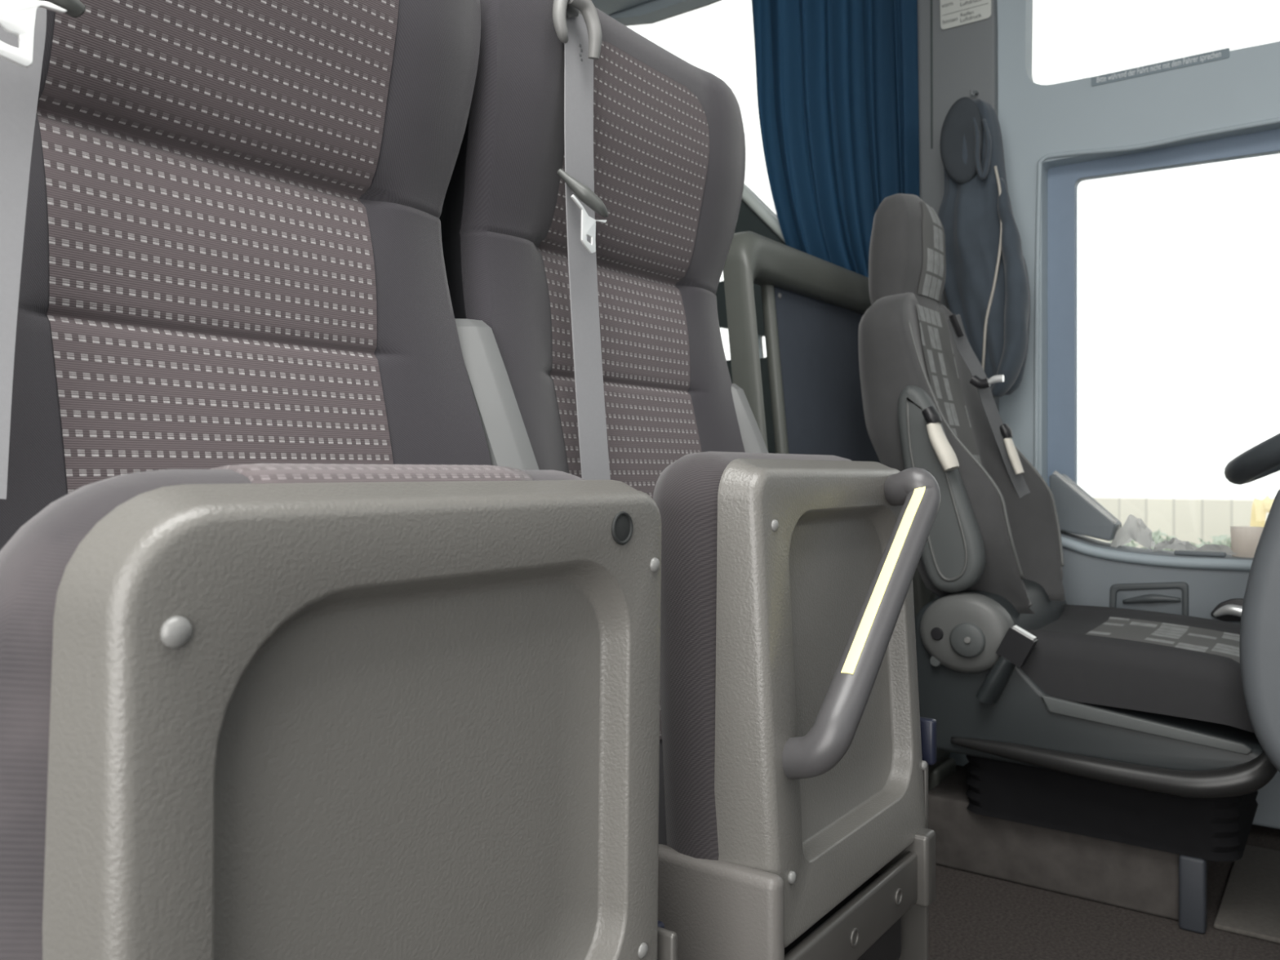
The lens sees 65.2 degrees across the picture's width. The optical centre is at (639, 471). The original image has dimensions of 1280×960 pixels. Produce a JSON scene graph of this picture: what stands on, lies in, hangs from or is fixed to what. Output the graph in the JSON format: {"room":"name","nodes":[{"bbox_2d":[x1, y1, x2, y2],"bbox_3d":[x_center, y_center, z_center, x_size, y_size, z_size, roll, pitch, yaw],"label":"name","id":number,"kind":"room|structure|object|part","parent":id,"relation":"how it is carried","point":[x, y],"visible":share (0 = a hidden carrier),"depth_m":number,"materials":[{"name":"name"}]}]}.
{"room":"vehicle interior","nodes":[
{"label":"vehicle interior","id":0,"kind":"room"},
{"bbox_2d":[608,0,1279,765],"bbox_3d":[0.371,-0.425,2.998,5.500,2.390,0.060,0,0,36],"label":"wall","id":1,"kind":"structure","parent":0,"point":[1036,121],"depth_m":2.48,"materials":[{"name":"grey plastic"}]},
{"bbox_2d":[591,0,650,14],"bbox_3d":[-0.378,-1.550,3.412,2.600,0.100,0.136,0,0,36],"label":"trim","id":2,"kind":"structure","parent":1,"relation":"attached to","point":[607,6],"depth_m":3.21,"materials":[{"name":"grey plastic"}]},
{"bbox_2d":[625,0,777,216],"bbox_3d":[0.057,-0.950,3.269,1.586,1.216,0.010,0,0,36],"label":"window","id":3,"kind":"structure","parent":1,"relation":"in","point":[717,0],"depth_m":3.20,"materials":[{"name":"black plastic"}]},
{"bbox_2d":[715,200,786,453],"bbox_3d":[0.180,-0.493,3.091,1.128,1.151,0.010,0,0,36],"label":"trim","id":4,"kind":"structure","parent":1,"relation":"attached to","point":[748,220],"depth_m":2.96,"materials":[{"name":"black plastic"}]},
{"bbox_2d":[760,335,764,358],"bbox_3d":[0.398,-0.375,3.023,0.080,0.090,0.010,0,0,36],"label":"window","id":5,"kind":"structure","parent":1,"relation":"in","point":[762,335],"depth_m":3.04,"materials":[{"name":"black plastic"}]},
{"bbox_2d":[742,184,785,243],"bbox_3d":[0.368,-0.760,2.944,0.333,0.355,0.034,0,0,36],"label":"trim","id":6,"kind":"structure","parent":1,"relation":"attached to","point":[761,211],"depth_m":2.94,"materials":[{"name":"grey plastic"}]},
{"bbox_2d":[751,0,919,277],"bbox_3d":[0.514,-0.922,2.748,0.504,1.341,0.078,0,0,36],"label":"curtain","id":7,"kind":"object","parent":1,"relation":"hanging from","point":[837,80],"visible":0.58,"depth_m":2.73,"materials":[{"name":"blue fabric"}]},
{"bbox_2d":[930,0,933,148],"bbox_3d":[0.767,-1.214,2.630,0.006,0.725,0.004,0,0,36],"label":"trim","id":8,"kind":"structure","parent":1,"relation":"attached to","point":[931,62],"depth_m":2.63,"materials":[{"name":"grey plastic"}]},
{"bbox_2d":[917,0,999,412],"bbox_3d":[0.824,-0.797,2.613,0.219,1.809,0.036,0,0,36],"label":"pillar","id":9,"kind":"structure","parent":1,"relation":"attached to","point":[965,56],"depth_m":2.62,"materials":[{"name":"grey plastic"}]},
{"bbox_2d":[940,0,991,29],"bbox_3d":[0.837,-1.256,2.576,0.134,0.206,0.004,0,0,36],"label":"card","id":10,"kind":"object","parent":1,"relation":"attached to","point":[953,13],"visible":1,"depth_m":2.58,"materials":[{"name":"white paper"}]},
{"bbox_2d":[969,89,978,97],"bbox_3d":[0.855,-0.960,2.548,0.008,0.026,0.074,0,0,36],"label":"coat hook","id":11,"kind":"object","parent":1,"relation":"attached to","point":[972,93],"visible":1,"depth_m":2.52,"materials":[{"name":"grey metal"}]},
{"bbox_2d":[937,97,1031,397],"bbox_3d":[0.842,-0.550,2.460,0.242,0.740,0.161,0,0,36],"label":"jacket","id":12,"kind":"object","parent":11,"relation":"hanging from","point":[987,283],"visible":0.9,"depth_m":2.42,"materials":[{"name":"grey fabric"}]},
{"bbox_2d":[939,97,991,184],"bbox_3d":[0.793,-0.811,2.439,0.128,0.211,0.033,0,0,36],"label":"hood","id":13,"kind":"object","parent":12,"relation":"attached to","point":[966,135],"depth_m":2.44,"materials":[{"name":"grey fabric"}]},
{"bbox_2d":[1031,0,1033,80],"bbox_3d":[1.256,-1.152,2.405,0.638,0.424,0.010,0,0,36],"label":"window","id":14,"kind":"structure","parent":1,"relation":"in","point":[1032,0],"depth_m":2.58,"materials":[{"name":"black plastic"}]},
{"bbox_2d":[1033,117,1279,471],"bbox_3d":[1.224,-0.346,2.342,0.581,0.893,0.012,0,0,36],"label":"trim","id":15,"kind":"structure","parent":1,"relation":"attached to","point":[1037,235],"depth_m":2.50,"materials":[{"name":"grey rubber"}]},
{"bbox_2d":[1091,48,1229,86],"bbox_3d":[1.217,-0.950,2.350,0.292,0.022,0.003,0,0,36],"label":"sticker","id":16,"kind":"object","parent":1,"relation":"attached to","point":[1221,54],"visible":1,"depth_m":2.35,"materials":[{"name":"grey paper"}]},
{"bbox_2d":[1047,128,1279,487],"bbox_3d":[1.292,-0.223,2.391,0.642,1.166,0.030,0,0,36],"label":"window","id":17,"kind":"structure","parent":1,"relation":"in","point":[1063,181],"depth_m":2.53,"materials":[{"name":"plastic"}]},
{"bbox_3d":[1.315,-0.257,2.374,0.527,0.961,0.004,0,0,36],"label":"pane","id":18,"kind":"part","parent":17,"relation":"part of","materials":[{"name":"clear glass"}]},
{"bbox_2d":[1060,529,1279,829],"bbox_3d":[1.738,0.441,1.867,1.960,0.618,0.170,0,0,36],"label":"side wall panel","id":19,"kind":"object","parent":1,"relation":"in","point":[1096,573],"depth_m":2.22,"materials":[{"name":"plastic"}]},
{"bbox_2d":[1048,470,1121,541],"bbox_3d":[1.060,0.078,2.373,0.149,0.163,0.090,0,0,36],"label":"box","id":20,"kind":"object","parent":19,"relation":"on","point":[1077,512],"visible":0.79,"depth_m":2.34,"materials":[{"name":"grey plastic"}]},
{"bbox_2d":[1111,514,1155,549],"bbox_3d":[1.143,0.136,2.313,0.092,0.077,0.074,0,0,36],"label":"paper","id":21,"kind":"object","parent":19,"relation":"on","point":[1134,528],"visible":0.96,"depth_m":2.30,"materials":[{"name":"white paper"}]},
{"bbox_3d":[1.137,0.284,2.225,0.117,0.025,0.020,0,0,36],"label":"pocket pull","id":22,"kind":"part","parent":19,"relation":"part of","materials":[{"name":"plastic"}]},
{"bbox_2d":[1151,537,1198,551],"bbox_3d":[1.211,0.163,2.263,0.095,0.032,0.077,0,0,36],"label":"paper","id":23,"kind":"object","parent":19,"relation":"on","point":[1175,544],"visible":0.96,"depth_m":2.25,"materials":[{"name":"white paper"}]},
{"bbox_2d":[1173,550,1226,556],"bbox_3d":[1.231,0.179,2.198,0.100,0.010,0.016,0,0,36],"label":"tray","id":24,"kind":"object","parent":19,"relation":"on","point":[1175,552],"visible":1,"depth_m":2.19,"materials":[{"name":"grey plastic"}]},
{"bbox_2d":[1195,543,1236,555],"bbox_3d":[1.278,0.169,2.216,0.092,0.020,0.079,0,0,36],"label":"paper","id":25,"kind":"object","parent":19,"relation":"on","point":[1210,548],"visible":0.77,"depth_m":2.20,"materials":[{"name":"white paper"}]},
{"bbox_2d":[1210,598,1244,621],"bbox_3d":[1.278,0.292,2.116,0.126,0.054,0.036,0,0,36],"label":"door handle","id":26,"kind":"object","parent":19,"relation":"on","point":[1221,609],"depth_m":2.14,"materials":[{"name":"metal"}]},
{"bbox_2d":[1230,526,1263,557],"bbox_3d":[1.324,0.152,2.177,0.068,0.064,0.068,0,0,36],"label":"cup","id":27,"kind":"object","parent":19,"relation":"on","point":[1244,540],"visible":0.77,"depth_m":2.15,"materials":[{"name":"white"}]},
{"bbox_2d":[928,764,1279,959],"bbox_3d":[-0.701,0.795,1.509,5.500,0.050,3.730,0,0,36],"label":"floor","id":28,"kind":"structure","parent":0,"point":[971,916],"depth_m":1.69,"materials":[{"name":"brown carpet"}]},
{"bbox_2d":[0,0,677,959],"bbox_3d":[-0.232,0.101,0.729,0.478,1.338,0.565,0,0,36],"label":"seat","id":29,"kind":"object","parent":28,"relation":"on","point":[308,651],"visible":1,"depth_m":0.62,"materials":[{"name":"grey fabric"}]},
{"bbox_3d":[-0.341,-0.247,0.553,0.003,0.045,0.046,0,0,36],"label":"tongue plate","id":30,"kind":"part","parent":29,"relation":"part of","materials":[{"name":"metal"}]},
{"bbox_3d":[-0.313,-0.062,0.786,0.265,0.965,0.516,0,0,36],"label":"backrest","id":31,"kind":"part","parent":29,"relation":"part of","materials":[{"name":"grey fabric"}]},
{"bbox_2d":[0,469,584,959],"bbox_3d":[-0.163,0.203,0.593,0.089,0.410,0.421,0,0,36],"label":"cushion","id":32,"kind":"object","parent":29,"relation":"on","point":[427,802],"depth_m":0.52,"materials":[{"name":"plastic"}]},
{"bbox_3d":[-0.134,0.023,0.977,0.197,0.354,0.040,0,0,36],"label":"recliner plate","id":33,"kind":"part","parent":29,"relation":"part of","materials":[{"name":"grey plastic"}]},
{"bbox_3d":[-0.023,0.451,0.753,0.122,0.239,0.007,0,0,36],"label":"plate","id":34,"kind":"part","parent":29,"relation":"part of","materials":[{"name":"grey paint"}]},
{"bbox_2d":[439,0,940,959],"bbox_3d":[0.087,0.113,1.127,0.515,1.315,0.534,0,0,36],"label":"seat","id":35,"kind":"object","parent":28,"relation":"on","point":[588,217],"visible":0.85,"depth_m":1.02,"materials":[{"name":"grey fabric"}]},
{"bbox_3d":[-0.053,-0.255,1.039,0.002,0.054,0.058,0,0,36],"label":"tongue plate","id":36,"kind":"part","parent":35,"relation":"part of","materials":[{"name":"metal"}]},
{"bbox_3d":[-0.009,-0.062,1.208,0.265,0.965,0.516,0,0,36],"label":"backrest","id":37,"kind":"part","parent":35,"relation":"part of","materials":[{"name":"grey fabric"}]},
{"bbox_3d":[0.159,0.053,1.371,0.206,0.354,0.026,0,0,36],"label":"recliner plate","id":38,"kind":"part","parent":35,"relation":"part of","materials":[{"name":"grey plastic"}]},
{"bbox_2d":[653,451,852,860],"bbox_3d":[0.141,0.179,0.991,0.102,0.395,0.364,0,0,36],"label":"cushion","id":39,"kind":"object","parent":35,"relation":"on","point":[705,501],"depth_m":0.84,"materials":[{"name":"plastic"}]},
{"bbox_3d":[0.216,0.126,0.931,0.077,0.262,0.297,0,0,31],"label":"grab handle","id":40,"kind":"part","parent":35,"relation":"part of","materials":[{"name":"grey metal"}]},
{"bbox_3d":[0.260,0.444,1.135,0.136,0.252,0.007,0,0,36],"label":"plate","id":41,"kind":"part","parent":35,"relation":"part of","materials":[{"name":"grey paint"}]},
{"bbox_2d":[723,231,955,791],"bbox_3d":[0.469,0.154,2.174,0.180,1.232,0.843,0,0,36],"label":"wall","id":42,"kind":"structure","parent":28,"relation":"on","point":[814,308],"depth_m":2.06,"materials":[{"name":"grey plastic"},{"name":"dark blue-grey plastic panel"}]},
{"bbox_3d":[0.295,0.135,1.968,0.133,1.073,0.027,0,0,36],"label":"post","id":43,"kind":"part","parent":42,"relation":"part of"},
{"bbox_3d":[0.480,0.130,2.231,0.131,1.060,0.618,0,0,36],"label":"panel","id":44,"kind":"part","parent":42,"relation":"part of","materials":[{"name":"grey plastic"}]},
{"bbox_2d":[857,193,1277,933],"bbox_3d":[0.839,0.089,1.987,0.768,1.362,0.628,0,0,36],"label":"seat","id":45,"kind":"object","parent":28,"relation":"on","point":[1113,755],"visible":0.96,"depth_m":1.84,"materials":[{"name":"grey fabric"}]},
{"bbox_3d":[0.567,0.030,1.886,0.162,0.390,0.050,0,0,36],"label":"armrest","id":46,"kind":"part","parent":45,"relation":"part of","materials":[{"name":"plastic"}]},
{"bbox_3d":[0.681,-0.050,2.097,0.343,0.640,0.448,0,0,36],"label":"backrest","id":47,"kind":"part","parent":45,"relation":"part of","materials":[{"name":"grey fabric"}]},
{"bbox_3d":[0.601,0.308,1.832,0.064,0.064,0.020,0,0,36],"label":"recliner knob","id":48,"kind":"part","parent":45,"relation":"part of","materials":[{"name":"plastic"}]},
{"bbox_2d":[1020,604,1254,733],"bbox_3d":[0.937,0.360,1.913,0.485,0.146,0.466,0,0,36],"label":"cushion","id":49,"kind":"object","parent":45,"relation":"on","point":[1099,668],"depth_m":1.74,"materials":[{"name":"fabric"}]},
{"bbox_3d":[0.845,0.424,1.687,0.321,0.055,0.012,0,0,36],"label":"skirt trim","id":50,"kind":"part","parent":45,"relation":"part of","materials":[{"name":"plastic"}]},
{"bbox_2d":[1213,844,1279,943],"bbox_3d":[1.320,0.764,1.705,0.550,0.009,0.450,0,0,36],"label":"floor mat","id":51,"kind":"object","parent":28,"relation":"on","point":[1250,905],"visible":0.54,"depth_m":1.79,"materials":[{"name":"rubber"}]},
{"bbox_2d":[1239,488,1279,772],"bbox_3d":[1.588,0.390,1.346,1.296,0.760,0.840,0,0,36],"label":"dashboard","id":52,"kind":"object","parent":28,"relation":"on","point":[1260,627],"visible":1,"depth_m":1.45,"materials":[{"name":"plastic"}]},
{"bbox_2d":[1224,433,1279,484],"bbox_3d":[1.250,0.002,1.595,0.480,0.470,0.591,0,0,-23],"label":"steering wheel","id":53,"kind":"object","parent":52,"relation":"attached to","point":[1263,460],"visible":1,"depth_m":1.63,"materials":[{"name":"plastic"}]},
{"label":"outside","id":54,"kind":"structure","parent":0,"visible":0},
{"bbox_3d":[12.538,1.945,17.416,80.000,0.050,37.080,0,0,36],"label":"ground","id":55,"kind":"structure","parent":54,"visible":0},
{"bbox_2d":[1110,528,1177,551],"bbox_3d":[3.767,1.161,7.515,0.517,1.517,0.515,0,0,36],"label":"shrub","id":56,"kind":"object","parent":55,"relation":"on","point":[1156,536],"visible":0.1,"depth_m":7.44,"materials":[{"name":"green plant"}]},
{"bbox_2d":[1084,497,1268,551],"bbox_3d":[6.084,1.066,6.740,14.000,1.708,0.050,0,0,36],"label":"fence","id":57,"kind":"object","parent":55,"relation":"on","point":[1186,519],"visible":0.02,"depth_m":7.96,"materials":[{"name":"beige concrete"}]},
{"bbox_2d":[1189,534,1231,547],"bbox_3d":[4.228,1.180,7.182,0.516,1.481,0.555,0,0,36],"label":"shrub","id":58,"kind":"object","parent":55,"relation":"on","point":[1216,540],"visible":0.03,"depth_m":7.20,"materials":[{"name":"green plant"}]},
{"bbox_2d":[1249,494,1274,527],"bbox_3d":[4.020,0.996,6.224,0.432,1.849,0.080,0,0,36],"label":"hoop","id":59,"kind":"object","parent":55,"relation":"on","point":[1260,508],"visible":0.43,"depth_m":6.27,"materials":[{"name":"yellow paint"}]}
]}

